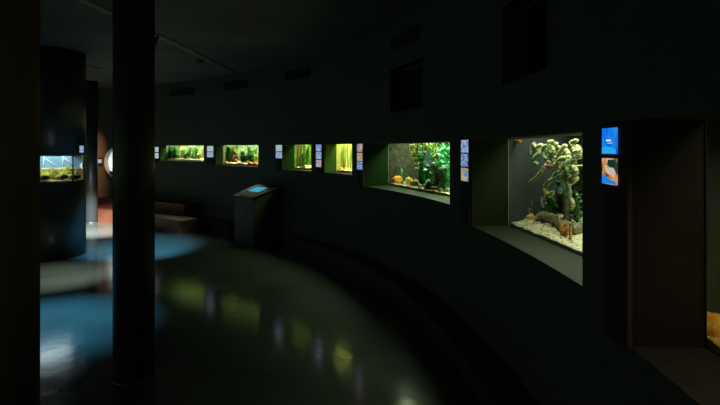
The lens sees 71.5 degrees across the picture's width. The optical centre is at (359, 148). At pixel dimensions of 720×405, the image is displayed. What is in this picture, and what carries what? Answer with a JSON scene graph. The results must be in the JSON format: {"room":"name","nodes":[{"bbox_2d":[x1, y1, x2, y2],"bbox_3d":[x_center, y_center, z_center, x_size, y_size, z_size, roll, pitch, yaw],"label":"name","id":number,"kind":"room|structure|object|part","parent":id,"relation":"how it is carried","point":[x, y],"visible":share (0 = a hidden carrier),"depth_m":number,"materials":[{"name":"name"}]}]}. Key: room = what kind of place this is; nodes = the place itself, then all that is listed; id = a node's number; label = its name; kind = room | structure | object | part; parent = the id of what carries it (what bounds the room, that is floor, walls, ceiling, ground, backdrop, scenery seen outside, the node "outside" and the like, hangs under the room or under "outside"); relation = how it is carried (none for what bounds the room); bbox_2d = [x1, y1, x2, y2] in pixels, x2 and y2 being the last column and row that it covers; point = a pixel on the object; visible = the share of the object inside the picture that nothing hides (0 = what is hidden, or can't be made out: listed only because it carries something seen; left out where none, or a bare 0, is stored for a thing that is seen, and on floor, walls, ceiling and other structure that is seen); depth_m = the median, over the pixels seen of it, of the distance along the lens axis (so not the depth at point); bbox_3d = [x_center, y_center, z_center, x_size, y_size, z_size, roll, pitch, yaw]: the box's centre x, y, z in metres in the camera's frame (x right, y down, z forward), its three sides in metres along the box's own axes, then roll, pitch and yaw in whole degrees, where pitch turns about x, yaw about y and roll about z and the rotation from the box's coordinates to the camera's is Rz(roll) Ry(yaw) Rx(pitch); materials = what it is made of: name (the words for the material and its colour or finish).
{"room":"animal exhibit","nodes":[
{"label":"animal exhibit","id":0,"kind":"room"},
{"bbox_2d":[40,0,429,88],"bbox_3d":[-9.440,-1.550,2.200,24.400,0.200,24.400,0,0,0],"label":"ceiling","id":1,"kind":"structure","parent":0,"point":[239,35],"depth_m":6.14,"materials":[{"name":"paint"}]},
{"bbox_2d":[86,65,111,72],"bbox_3d":[-4.675,-1.435,9.300,0.056,0.030,2.016,0,0,7],"label":"rail","id":2,"kind":"object","parent":1,"relation":"attached to","point":[88,66],"visible":0.29,"depth_m":8.99,"materials":[{"name":"metal"}]},
{"bbox_2d":[78,0,235,72],"bbox_3d":[-2.540,-1.435,6.800,0.056,0.030,5.212,0,0,4],"label":"rail","id":3,"kind":"object","parent":1,"relation":"attached to","point":[87,2],"visible":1,"depth_m":6.76,"materials":[{"name":"metal"}]},
{"bbox_2d":[155,33,158,46],"bbox_3d":[-2.512,-1.347,6.090,0.096,0.206,0.170,0,0,-33],"label":"ceiling spotlight","id":4,"kind":"object","parent":1,"relation":"attached to","point":[156,35],"visible":0.38,"depth_m":6.07,"materials":[{"name":"black metal"}]},
{"bbox_2d":[40,222,481,404],"bbox_3d":[-9.440,1.700,2.200,24.400,0.200,24.400,0,0,0],"label":"floor","id":5,"kind":"structure","parent":0,"point":[236,324],"depth_m":4.30,"materials":[{"name":"concrete"}]},
{"bbox_2d":[0,0,39,404],"bbox_3d":[-1.658,0.075,2.300,0.328,3.050,0.328,0,0,0],"label":"round column","id":6,"kind":"structure","parent":5,"relation":"on","point":[19,19],"depth_m":2.23,"materials":[{"name":"paint"}]},
{"bbox_2d":[40,45,85,261],"bbox_3d":[-4.700,0.075,7.500,1.040,3.049,1.040,0,0,0],"label":"aquarium","id":7,"kind":"object","parent":5,"relation":"on","point":[62,70],"visible":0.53,"depth_m":7.19,"materials":[{"name":"paint"}]},
{"bbox_3d":[-4.774,0.207,7.619,0.940,0.206,0.020,0,0,-32],"label":"background panel","id":8,"kind":"part","parent":7,"relation":"part of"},
{"bbox_2d":[40,178,84,182],"bbox_3d":[-4.700,0.465,7.500,1.000,0.047,1.000,0,0,0],"label":"gravel","id":9,"kind":"object","parent":7,"relation":"on","point":[81,179],"visible":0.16,"depth_m":7.24,"materials":[{"name":"beige gravel"}]},
{"bbox_2d":[40,175,49,179],"bbox_3d":[-4.523,0.412,7.142,0.178,0.069,0.120,0,0,-25],"label":"rock","id":10,"kind":"object","parent":9,"relation":"on","point":[43,177],"visible":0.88,"depth_m":7.12,"materials":[{"name":"brown stone"}]},
{"bbox_2d":[42,167,51,173],"bbox_3d":[-4.744,0.462,7.556,0.211,0.363,0.212,0,0,-15],"label":"mossy mound","id":11,"kind":"object","parent":9,"relation":"on","point":[44,171],"visible":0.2,"depth_m":7.52,"materials":[{"name":"green plant"}]},
{"bbox_2d":[44,167,58,178],"bbox_3d":[-4.583,0.435,7.444,0.218,0.317,0.161,0,0,0],"label":"mossy mound","id":12,"kind":"object","parent":9,"relation":"on","point":[53,172],"visible":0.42,"depth_m":7.40,"materials":[{"name":"green plant"}]},
{"bbox_2d":[55,174,64,179],"bbox_3d":[-4.419,0.440,7.359,0.132,0.134,0.116,0,0,-20],"label":"mossy mound","id":13,"kind":"object","parent":9,"relation":"on","point":[57,177],"visible":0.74,"depth_m":7.32,"materials":[{"name":"green plant"}]},
{"bbox_2d":[60,164,71,178],"bbox_3d":[-4.445,0.426,7.591,0.210,0.367,0.160,0,0,0],"label":"mossy mound","id":14,"kind":"object","parent":9,"relation":"on","point":[66,170],"visible":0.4,"depth_m":7.56,"materials":[{"name":"green plant"}]},
{"bbox_2d":[78,145,83,152],"bbox_3d":[-4.168,0.010,7.476,0.016,0.120,0.120,0,0,3],"label":"sign","id":15,"kind":"object","parent":7,"relation":"attached to","point":[80,147],"visible":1,"depth_m":7.46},
{"bbox_2d":[83,80,97,223],"bbox_3d":[-5.821,0.075,10.800,0.292,3.050,0.292,0,0,0],"label":"round column","id":16,"kind":"structure","parent":5,"relation":"on","point":[90,160],"depth_m":10.69,"materials":[{"name":"paint"}]},
{"bbox_2d":[111,0,155,386],"bbox_3d":[-1.577,0.075,3.490,0.282,3.050,0.282,0,0,0],"label":"round column","id":17,"kind":"structure","parent":5,"relation":"on","point":[133,21],"depth_m":3.37,"materials":[{"name":"paint"}]},
{"bbox_2d":[98,196,201,233],"bbox_3d":[-4.626,1.370,10.701,3.703,0.460,1.010,0,0,32],"label":"step platform","id":18,"kind":"object","parent":5,"relation":"on","point":[177,217],"visible":0.47,"depth_m":10.17,"materials":[{"name":"brown wood"}]},
{"bbox_2d":[231,184,279,247],"bbox_3d":[-1.760,1.110,8.421,0.540,0.980,0.647,0,0,-44],"label":"information kiosk","id":19,"kind":"object","parent":5,"relation":"on","point":[255,207],"visible":1,"depth_m":8.24,"materials":[{"name":"grey laminate"}]},
{"bbox_2d":[284,235,537,404],"bbox_3d":[0.031,1.500,2.590,1.905,0.200,11.132,0,0,-3],"label":"step","id":20,"kind":"structure","parent":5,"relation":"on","point":[491,380],"depth_m":4.09,"materials":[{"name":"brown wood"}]},
{"bbox_2d":[56,0,719,404],"bbox_3d":[-6.431,0.075,6.497,23.340,3.050,12.526,0,0,35],"label":"wall","id":21,"kind":"structure","parent":0,"point":[654,65],"depth_m":3.31,"materials":[{"name":"paint"}]},
{"bbox_2d":[98,158,102,165],"bbox_3d":[-6.296,0.315,12.093,0.168,0.194,0.015,0,0,20],"label":"sign","id":22,"kind":"object","parent":21,"relation":"attached to","point":[100,160],"visible":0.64,"depth_m":12.08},
{"bbox_2d":[104,148,111,176],"bbox_3d":[-5.750,0.330,11.840,0.750,0.750,0.074,0,0,21],"label":"porthole window","id":23,"kind":"structure","parent":21,"relation":"in","point":[108,157],"depth_m":11.94,"materials":[{"name":"white glass"}]},
{"bbox_2d":[155,146,159,161],"bbox_3d":[-4.564,0.123,11.249,0.138,0.354,0.025,0,0,31],"label":"sign board","id":24,"kind":"object","parent":21,"relation":"attached to","point":[157,148],"visible":0.86,"depth_m":11.22,"materials":[{"name":"white plastic"}]},
{"bbox_2d":[170,88,193,96],"bbox_3d":[-3.845,-1.208,10.793,0.817,0.135,0.042,0,0,35],"label":"air vent","id":25,"kind":"object","parent":21,"relation":"in","point":[182,92],"visible":1,"depth_m":10.77,"materials":[{"name":"metal"}]},
{"bbox_2d":[166,145,202,160],"bbox_3d":[-3.684,0.030,11.048,1.568,0.550,0.326,0,0,35],"label":"aquarium","id":26,"kind":"object","parent":21,"relation":"attached to","point":[199,146],"visible":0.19,"depth_m":11.38,"materials":[{"name":"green glass"}]},
{"bbox_3d":[-4.325,0.026,11.482,0.020,0.502,0.300,0,0,35],"label":"panel","id":27,"kind":"part","parent":26,"relation":"part of","materials":[{"name":"glass"}]},
{"bbox_2d":[167,158,202,160],"bbox_3d":[-3.685,0.241,11.046,1.524,0.070,0.287,0,0,35],"label":"gravel","id":28,"kind":"object","parent":26,"relation":"in","point":[172,159],"visible":0.66,"depth_m":11.05,"materials":[{"name":"beige gravel"}]},
{"bbox_2d":[171,146,176,158],"bbox_3d":[-4.199,0.092,11.343,0.161,0.294,0.160,0,0,0],"label":"plant","id":29,"kind":"object","parent":28,"relation":"on","point":[174,148],"visible":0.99,"depth_m":11.31,"materials":[{"name":"green plant"}]},
{"bbox_2d":[179,147,184,157],"bbox_3d":[-4.025,0.092,11.334,0.176,0.270,0.156,0,0,42],"label":"plant","id":30,"kind":"object","parent":28,"relation":"on","point":[182,149],"visible":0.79,"depth_m":11.32,"materials":[{"name":"yellow plant"}]},
{"bbox_2d":[181,152,187,158],"bbox_3d":[-3.877,0.158,11.096,0.165,0.168,0.154,0,0,43],"label":"plant","id":31,"kind":"object","parent":28,"relation":"on","point":[185,155],"visible":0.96,"depth_m":11.09,"materials":[{"name":"green plant"}]},
{"bbox_2d":[187,146,193,157],"bbox_3d":[-3.791,0.049,11.155,0.179,0.354,0.169,0,0,0],"label":"plant","id":32,"kind":"object","parent":28,"relation":"on","point":[190,147],"visible":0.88,"depth_m":11.15,"materials":[{"name":"green plant"}]},
{"bbox_2d":[193,145,198,157],"bbox_3d":[-3.626,0.069,11.066,0.204,0.319,0.127,0,0,41],"label":"plant","id":33,"kind":"object","parent":28,"relation":"on","point":[195,152],"visible":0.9,"depth_m":11.05,"materials":[{"name":"green plant"}]},
{"bbox_3d":[-3.597,0.026,11.174,1.568,0.502,0.020,0,0,35],"label":"panel","id":34,"kind":"part","parent":26,"relation":"part of","materials":[{"name":"glass"}]},
{"bbox_2d":[207,145,213,164],"bbox_3d":[-3.041,0.130,10.171,0.241,0.401,0.025,0,0,41],"label":"sign board","id":35,"kind":"object","parent":21,"relation":"attached to","point":[210,148],"visible":1,"depth_m":10.15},
{"bbox_2d":[223,80,247,90],"bbox_3d":[-2.377,-1.208,9.565,0.828,0.135,0.042,0,0,44],"label":"air vent","id":36,"kind":"object","parent":21,"relation":"in","point":[244,83],"visible":1,"depth_m":9.54,"materials":[{"name":"metal"}]},
{"bbox_2d":[223,145,257,164],"bbox_3d":[-2.132,0.060,9.803,1.570,0.610,0.346,0,0,44],"label":"aquarium","id":37,"kind":"object","parent":21,"relation":"attached to","point":[240,147],"visible":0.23,"depth_m":10.24,"materials":[{"name":"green glass"}]},
{"bbox_3d":[-2.692,0.056,10.339,0.020,0.562,0.320,0,0,44],"label":"panel","id":38,"kind":"part","parent":37,"relation":"part of","materials":[{"name":"glass"}]},
{"bbox_2d":[224,160,257,165],"bbox_3d":[-2.133,0.287,9.802,1.526,0.097,0.307,0,0,44],"label":"gravel","id":39,"kind":"object","parent":37,"relation":"in","point":[234,162],"visible":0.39,"depth_m":9.84,"materials":[{"name":"beige gravel"}]},
{"bbox_2d":[226,145,230,161],"bbox_3d":[-2.689,0.102,10.280,0.146,0.374,0.140,0,0,0],"label":"plant","id":40,"kind":"object","parent":39,"relation":"on","point":[229,148],"visible":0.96,"depth_m":10.26,"materials":[{"name":"green plant"}]},
{"bbox_2d":[229,150,237,161],"bbox_3d":[-2.587,0.180,10.206,0.097,0.310,0.247,0,0,-45],"label":"driftwood","id":41,"kind":"object","parent":39,"relation":"on","point":[236,155],"visible":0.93,"depth_m":10.16,"materials":[{"name":"brown wood"}]},
{"bbox_2d":[238,149,245,162],"bbox_3d":[-2.335,0.153,9.908,0.196,0.289,0.202,0,0,-13],"label":"plant","id":42,"kind":"object","parent":39,"relation":"on","point":[242,154],"visible":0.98,"depth_m":9.86,"materials":[{"name":"green plant"}]},
{"bbox_2d":[242,154,248,161],"bbox_3d":[-2.249,0.196,9.850,0.173,0.172,0.137,0,0,33],"label":"plant","id":43,"kind":"object","parent":39,"relation":"on","point":[246,158],"visible":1,"depth_m":9.83,"materials":[{"name":"green plant"}]},
{"bbox_2d":[246,145,252,161],"bbox_3d":[-2.181,0.097,9.916,0.177,0.341,0.147,0,0,0],"label":"plant","id":44,"kind":"object","parent":39,"relation":"on","point":[248,150],"visible":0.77,"depth_m":9.90,"materials":[{"name":"green plant"}]},
{"bbox_2d":[248,153,254,161],"bbox_3d":[-2.106,0.189,9.697,0.167,0.201,0.144,0,0,0],"label":"plant","id":45,"kind":"object","parent":39,"relation":"on","point":[251,157],"visible":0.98,"depth_m":9.68,"materials":[{"name":"green plant"}]},
{"bbox_2d":[252,146,256,160],"bbox_3d":[-2.067,0.103,9.779,0.158,0.346,0.156,0,0,0],"label":"plant","id":46,"kind":"object","parent":39,"relation":"on","point":[255,149],"visible":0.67,"depth_m":9.77,"materials":[{"name":"green plant"}]},
{"bbox_3d":[-2.018,0.056,9.920,1.570,0.562,0.020,0,0,44],"label":"panel","id":47,"kind":"part","parent":37,"relation":"part of","materials":[{"name":"glass"}]},
{"bbox_2d":[276,144,282,169],"bbox_3d":[-1.374,0.140,8.514,0.025,0.440,0.201,0,0,-43],"label":"sign board","id":48,"kind":"object","parent":21,"relation":"attached to","point":[279,147],"visible":1,"depth_m":8.49,"materials":[{"name":"white plastic"}]},
{"bbox_2d":[285,67,309,79],"bbox_3d":[-1.016,-1.208,8.112,0.042,0.135,0.714,0,0,-40],"label":"air vent","id":49,"kind":"object","parent":21,"relation":"in","point":[304,72],"visible":1,"depth_m":8.08,"materials":[{"name":"metal"}]},
{"bbox_2d":[294,145,310,168],"bbox_3d":[-0.718,0.070,8.370,0.366,0.630,0.902,0,0,-40],"label":"aquarium","id":50,"kind":"object","parent":21,"relation":"attached to","point":[295,146],"visible":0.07,"depth_m":8.66,"materials":[{"name":"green glass"}]},
{"bbox_2d":[295,165,310,169],"bbox_3d":[-0.720,0.321,8.369,0.327,0.070,0.858,0,0,-40],"label":"gravel","id":51,"kind":"object","parent":50,"relation":"in","point":[309,166],"visible":0.15,"depth_m":8.43,"materials":[{"name":"beige gravel"}]},
{"bbox_2d":[296,145,298,166],"bbox_3d":[-1.072,0.140,8.629,0.066,0.476,0.001,0,0,-40],"label":"driftwood","id":52,"kind":"object","parent":51,"relation":"on","point":[298,145],"visible":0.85,"depth_m":8.62,"materials":[{"name":"brown wood"}]},
{"bbox_2d":[299,145,301,165],"bbox_3d":[-1.026,0.138,8.667,0.059,0.478,0.001,0,0,-40],"label":"driftwood","id":53,"kind":"object","parent":51,"relation":"on","point":[300,145],"visible":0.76,"depth_m":8.66,"materials":[{"name":"brown wood"}]},
{"bbox_2d":[301,149,305,166],"bbox_3d":[-0.971,0.163,8.586,0.130,0.316,0.103,0,0,33],"label":"plant","id":54,"kind":"object","parent":51,"relation":"on","point":[303,152],"visible":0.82,"depth_m":8.57,"materials":[{"name":"green plant"}]},
{"bbox_2d":[305,146,310,165],"bbox_3d":[-0.901,0.123,8.564,0.129,0.388,0.133,0,0,0],"label":"plant","id":55,"kind":"object","parent":51,"relation":"on","point":[307,153],"visible":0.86,"depth_m":8.54,"materials":[{"name":"green plant"}]},
{"bbox_2d":[316,143,322,171],"bbox_3d":[-0.620,0.140,7.598,0.025,0.441,0.170,0,0,-36],"label":"sign board","id":56,"kind":"object","parent":21,"relation":"attached to","point":[319,146],"visible":1,"depth_m":7.57,"materials":[{"name":"plastic"}]},
{"bbox_2d":[336,144,351,172],"bbox_3d":[0.003,0.072,7.362,0.366,0.635,0.836,0,0,-33],"label":"aquarium","id":57,"kind":"object","parent":21,"relation":"attached to","point":[338,146],"visible":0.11,"depth_m":7.63,"materials":[{"name":"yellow glass"}]},
{"bbox_2d":[337,169,351,172],"bbox_3d":[0.001,0.325,7.361,0.327,0.071,0.792,0,0,-33],"label":"gravel","id":58,"kind":"object","parent":57,"relation":"in","point":[338,170],"visible":0.1,"depth_m":7.42,"materials":[{"name":"beige gravel"}]},
{"bbox_2d":[342,144,343,167],"bbox_3d":[-0.262,0.105,7.631,0.023,0.429,0.044,0,0,-42],"label":"plant","id":59,"kind":"object","parent":58,"relation":"on","point":[342,144],"visible":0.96,"depth_m":7.63,"materials":[{"name":"yellow plant"}]},
{"bbox_2d":[344,146,345,167],"bbox_3d":[-0.233,0.105,7.621,0.027,0.422,0.045,0,0,-25],"label":"plant","id":60,"kind":"object","parent":58,"relation":"on","point":[345,146],"visible":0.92,"depth_m":7.61,"materials":[{"name":"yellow plant"}]},
{"bbox_2d":[349,144,351,169],"bbox_3d":[-0.133,0.113,7.430,0.024,0.426,0.056,0,0,-31],"label":"plant","id":61,"kind":"object","parent":58,"relation":"on","point":[350,154],"visible":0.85,"depth_m":7.43,"materials":[{"name":"green plant"}]},
{"bbox_2d":[357,142,363,186],"bbox_3d":[0.004,0.209,6.610,0.025,0.582,0.164,0,0,-28],"label":"sign board","id":62,"kind":"object","parent":21,"relation":"attached to","point":[360,145],"visible":1,"depth_m":6.58,"materials":[{"name":"plastic"}]},
{"bbox_2d":[391,25,419,50],"bbox_3d":[0.499,-1.208,5.490,0.042,0.135,0.717,0,0,-19],"label":"air vent","id":63,"kind":"object","parent":21,"relation":"in","point":[412,34],"visible":1,"depth_m":5.44,"materials":[{"name":"metal"}]},
{"bbox_2d":[401,62,422,110],"bbox_3d":[0.632,-0.675,5.528,0.080,0.510,0.875,0,0,-19],"label":"window","id":64,"kind":"structure","parent":21,"relation":"in","point":[411,77],"depth_m":5.69,"materials":[{"name":"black glass"}]},
{"bbox_2d":[388,143,449,196],"bbox_3d":[0.995,0.142,5.681,0.506,0.765,2.368,0,0,-19],"label":"aquarium","id":65,"kind":"object","parent":21,"relation":"attached to","point":[399,158],"visible":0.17,"depth_m":6.76,"materials":[{"name":"grey glass"}]},
{"bbox_3d":[0.602,0.139,6.787,0.480,0.717,0.020,0,0,-19],"label":"panel","id":66,"kind":"part","parent":65,"relation":"part of","materials":[{"name":"clear glass"}]},
{"bbox_2d":[409,143,421,163],"bbox_3d":[0.704,0.056,6.370,0.156,0.357,0.208,0,0,-18],"label":"plant","id":67,"kind":"object","parent":65,"relation":"in","point":[414,154],"visible":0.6,"depth_m":6.36,"materials":[{"name":"yellow plant"}]},
{"bbox_2d":[389,179,449,195],"bbox_3d":[0.993,0.453,5.680,0.467,0.086,2.324,0,0,-19],"label":"gravel","id":68,"kind":"object","parent":65,"relation":"in","point":[400,185],"visible":0.2,"depth_m":5.88,"materials":[{"name":"beige gravel"}]},
{"bbox_2d":[391,176,402,182],"bbox_3d":[0.490,0.424,6.667,0.130,0.133,0.115,0,0,38],"label":"rock","id":69,"kind":"object","parent":68,"relation":"on","point":[397,179],"visible":0.78,"depth_m":6.63,"materials":[{"name":"orange stone"}]},
{"bbox_2d":[405,177,411,184],"bbox_3d":[0.626,0.427,6.385,0.092,0.133,0.076,0,0,0],"label":"rock","id":70,"kind":"object","parent":68,"relation":"on","point":[408,180],"visible":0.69,"depth_m":6.36,"materials":[{"name":"yellow stone"}]},
{"bbox_2d":[410,179,417,185],"bbox_3d":[0.668,0.428,6.141,0.098,0.113,0.077,0,0,0],"label":"rock","id":71,"kind":"object","parent":68,"relation":"on","point":[414,182],"visible":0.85,"depth_m":6.12,"materials":[{"name":"yellow stone"}]},
{"bbox_2d":[417,159,427,185],"bbox_3d":[0.751,0.289,6.048,0.163,0.328,0.195,0,0,0],"label":"plant","id":72,"kind":"object","parent":68,"relation":"on","point":[421,179],"visible":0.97,"depth_m":6.01,"materials":[{"name":"green plant"}]},
{"bbox_2d":[417,145,434,184],"bbox_3d":[0.799,0.175,6.114,0.246,0.550,0.254,0,0,12],"label":"plant","id":73,"kind":"object","parent":68,"relation":"on","point":[426,159],"visible":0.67,"depth_m":6.07,"materials":[{"name":"green plant"}]},
{"bbox_2d":[426,179,436,188],"bbox_3d":[0.814,0.411,5.741,0.151,0.114,0.235,0,0,-23],"label":"plant","id":74,"kind":"object","parent":68,"relation":"on","point":[429,184],"visible":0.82,"depth_m":5.71,"materials":[{"name":"teal plant"}]},
{"bbox_2d":[426,143,446,180],"bbox_3d":[0.911,0.157,6.112,0.293,0.574,0.428,0,0,0],"label":"plant","id":75,"kind":"object","parent":68,"relation":"on","point":[437,151],"visible":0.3,"depth_m":6.10,"materials":[{"name":"green plant"}]},
{"bbox_2d":[432,161,441,187],"bbox_3d":[0.892,0.293,5.710,0.176,0.326,0.206,0,0,0],"label":"plant","id":76,"kind":"object","parent":68,"relation":"on","point":[435,168],"visible":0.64,"depth_m":5.69,"materials":[{"name":"teal plant"}]},
{"bbox_2d":[435,158,449,189],"bbox_3d":[0.924,0.280,5.501,0.160,0.364,0.271,0,0,-37],"label":"plant","id":77,"kind":"object","parent":68,"relation":"on","point":[444,175],"visible":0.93,"depth_m":5.46,"materials":[{"name":"green plant"}]},
{"bbox_2d":[436,143,449,185],"bbox_3d":[0.981,0.176,5.670,0.232,0.561,0.338,0,0,13],"label":"plant","id":78,"kind":"object","parent":68,"relation":"on","point":[443,150],"visible":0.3,"depth_m":5.62,"materials":[{"name":"green plant"}]},
{"bbox_2d":[417,143,436,153],"bbox_3d":[0.797,-0.034,5.990,0.191,0.199,0.352,0,0,-23],"label":"plant","id":79,"kind":"object","parent":65,"relation":"in","point":[419,145],"visible":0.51,"depth_m":5.96,"materials":[{"name":"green plant"}]},
{"bbox_3d":[1.225,0.139,5.761,0.020,0.717,2.368,0,0,-19],"label":"panel","id":80,"kind":"part","parent":65,"relation":"part of","materials":[{"name":"clear glass"}]},
{"bbox_2d":[461,137,470,225],"bbox_3d":[0.850,0.261,4.020,0.025,0.698,0.171,0,0,-9],"label":"sign board","id":81,"kind":"object","parent":21,"relation":"attached to","point":[465,142],"visible":1,"depth_m":3.98,"materials":[{"name":"black"}]},
{"bbox_2d":[521,0,546,77],"bbox_3d":[1.104,-0.675,2.989,0.080,0.510,0.710,0,0,-3],"label":"window","id":82,"kind":"structure","parent":21,"relation":"in","point":[534,14],"depth_m":3.19,"materials":[{"name":"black glass"}]},
{"bbox_2d":[508,136,581,256],"bbox_3d":[1.516,0.194,3.112,0.576,0.892,1.795,0,0,-4],"label":"aquarium","id":83,"kind":"object","parent":21,"relation":"attached to","point":[521,169],"visible":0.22,"depth_m":3.98,"materials":[{"name":"clear glass"}]},
{"bbox_3d":[1.232,0.189,3.094,0.006,0.842,1.795,0,0,-4],"label":"frame","id":84,"kind":"part","parent":83,"relation":"part of","materials":[{"name":"metal"}]},
{"bbox_2d":[526,213,536,219],"bbox_3d":[1.309,0.522,3.816,0.085,0.060,0.014,0,0,18],"label":"fish","id":85,"kind":"object","parent":83,"relation":"in","point":[531,216],"visible":1,"depth_m":3.81},
{"bbox_3d":[1.453,0.190,3.997,0.550,0.844,0.020,0,0,-4],"label":"panel","id":86,"kind":"part","parent":83,"relation":"part of","materials":[{"name":"clear glass"}]},
{"bbox_2d":[510,211,581,255],"bbox_3d":[1.514,0.547,3.112,0.537,0.127,1.751,0,0,-4],"label":"gravel","id":87,"kind":"object","parent":83,"relation":"in","point":[543,230],"visible":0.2,"depth_m":3.41,"materials":[{"name":"beige gravel"}]},
{"bbox_2d":[529,201,533,213],"bbox_3d":[1.364,0.526,3.976,0.052,0.223,0.001,0,0,-4],"label":"branching coral","id":88,"kind":"object","parent":87,"relation":"on","point":[531,210],"visible":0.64,"depth_m":3.98},
{"bbox_2d":[535,214,542,221],"bbox_3d":[1.407,0.533,3.861,0.131,0.076,0.106,0,0,0],"label":"rock","id":89,"kind":"object","parent":87,"relation":"on","point":[538,219],"visible":0.25,"depth_m":3.84,"materials":[{"name":"grey stone"}]},
{"bbox_2d":[540,193,547,211],"bbox_3d":[1.466,0.460,3.982,0.061,0.330,0.001,0,0,-4],"label":"branching coral","id":90,"kind":"object","parent":87,"relation":"on","point":[543,205],"visible":0.64,"depth_m":3.98},
{"bbox_2d":[540,212,558,222],"bbox_3d":[1.430,0.520,3.763,0.152,0.079,0.108,0,0,0],"label":"rock","id":91,"kind":"object","parent":87,"relation":"on","point":[547,217],"visible":0.67,"depth_m":3.74,"materials":[{"name":"grey stone"}]},
{"bbox_2d":[545,197,558,212],"bbox_3d":[1.520,0.446,3.957,0.109,0.178,0.124,0,0,20],"label":"plant","id":92,"kind":"object","parent":87,"relation":"on","point":[550,208],"visible":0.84,"depth_m":3.95,"materials":[{"name":"green plant"}]},
{"bbox_2d":[551,172,553,205],"bbox_3d":[1.534,0.448,3.987,0.023,0.522,0.001,0,0,-4],"label":"branching coral","id":93,"kind":"object","parent":87,"relation":"on","point":[552,183],"visible":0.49,"depth_m":3.99},
{"bbox_2d":[528,138,581,221],"bbox_3d":[1.422,0.278,3.580,0.158,0.687,0.798,0,0,-2],"label":"branching coral","id":94,"kind":"object","parent":87,"relation":"on","point":[564,157],"visible":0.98,"depth_m":3.51},
{"bbox_2d":[549,217,562,226],"bbox_3d":[1.407,0.532,3.578,0.109,0.085,0.101,0,0,0],"label":"rock","id":95,"kind":"object","parent":87,"relation":"on","point":[554,221],"visible":0.45,"depth_m":3.56,"materials":[{"name":"grey stone"}]},
{"bbox_2d":[557,188,562,209],"bbox_3d":[1.619,0.346,3.958,0.173,0.341,0.173,0,0,0],"label":"plant","id":96,"kind":"object","parent":87,"relation":"on","point":[557,188],"visible":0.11,"depth_m":3.96,"materials":[{"name":"green plant"}]},
{"bbox_2d":[558,217,571,239],"bbox_3d":[1.330,0.531,3.236,0.041,0.149,0.215,0,0,0],"label":"sponge","id":97,"kind":"object","parent":87,"relation":"on","point":[563,232],"visible":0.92,"depth_m":3.23,"materials":[{"name":"orange"}]},
{"bbox_2d":[555,220,574,229],"bbox_3d":[1.407,0.534,3.433,0.130,0.089,0.099,0,0,0],"label":"rock","id":98,"kind":"object","parent":87,"relation":"on","point":[565,223],"visible":0.48,"depth_m":3.42,"materials":[{"name":"grey stone"}]},
{"bbox_2d":[567,146,581,213],"bbox_3d":[1.612,0.240,3.760,0.178,0.565,0.193,0,0,0],"label":"plant","id":99,"kind":"object","parent":87,"relation":"on","point":[576,186],"visible":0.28,"depth_m":3.73,"materials":[{"name":"green plant"}]},
{"bbox_2d":[569,223,581,234],"bbox_3d":[1.423,0.531,3.286,0.115,0.085,0.090,0,0,0],"label":"rock","id":100,"kind":"object","parent":87,"relation":"on","point":[576,228],"visible":0.62,"depth_m":3.25,"materials":[{"name":"beige stone"}]},
{"bbox_2d":[571,190,581,222],"bbox_3d":[1.511,0.411,3.486,0.131,0.251,0.119,0,0,0],"label":"plant","id":101,"kind":"object","parent":87,"relation":"on","point":[576,217],"visible":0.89,"depth_m":3.48,"materials":[{"name":"green plant"}]},
{"bbox_2d":[545,163,555,168],"bbox_3d":[1.313,0.123,3.446,0.075,0.044,0.013,0,0,10],"label":"fish","id":102,"kind":"object","parent":83,"relation":"in","point":[549,166],"visible":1,"depth_m":3.44},
{"bbox_3d":[1.794,0.190,3.130,0.020,0.844,1.795,0,0,-4],"label":"panel","id":103,"kind":"part","parent":83,"relation":"part of","materials":[{"name":"clear glass"}]},
{"bbox_2d":[602,121,631,349],"bbox_3d":[0.964,0.311,1.881,0.026,0.819,0.186,0,0,2],"label":"sign board","id":104,"kind":"object","parent":21,"relation":"attached to","point":[616,136],"visible":1,"depth_m":1.85,"materials":[{"name":"black metal"}]},
{"bbox_2d":[705,119,719,357],"bbox_3d":[1.383,0.233,0.910,0.526,1.025,2.358,0,0,8],"label":"aquarium","id":105,"kind":"object","parent":21,"relation":"attached to","point":[712,127],"visible":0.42,"depth_m":2.07,"materials":[{"name":"clear glass"}]},
{"bbox_3d":[1.106,0.228,0.796,0.006,0.975,2.058,0,0,8],"label":"frame","id":106,"kind":"part","parent":105,"relation":"part of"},
{"bbox_2d":[707,311,719,336],"bbox_3d":[1.332,0.691,1.872,0.156,0.158,0.147,0,0,44],"label":"rock","id":107,"kind":"object","parent":105,"relation":"in","point":[713,320],"visible":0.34,"depth_m":1.83,"materials":[{"name":"stone"}]},
{"bbox_3d":[1.532,0.229,2.070,0.500,0.977,0.020,0,0,8],"label":"panel","id":108,"kind":"part","parent":105,"relation":"part of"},
{"bbox_2d":[707,312,719,354],"bbox_3d":[1.381,0.679,0.910,0.487,0.072,2.314,0,0,8],"label":"gravel","id":109,"kind":"object","parent":105,"relation":"in","point":[713,343],"visible":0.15,"depth_m":1.78,"materials":[{"name":"beige gravel"}]}
]}

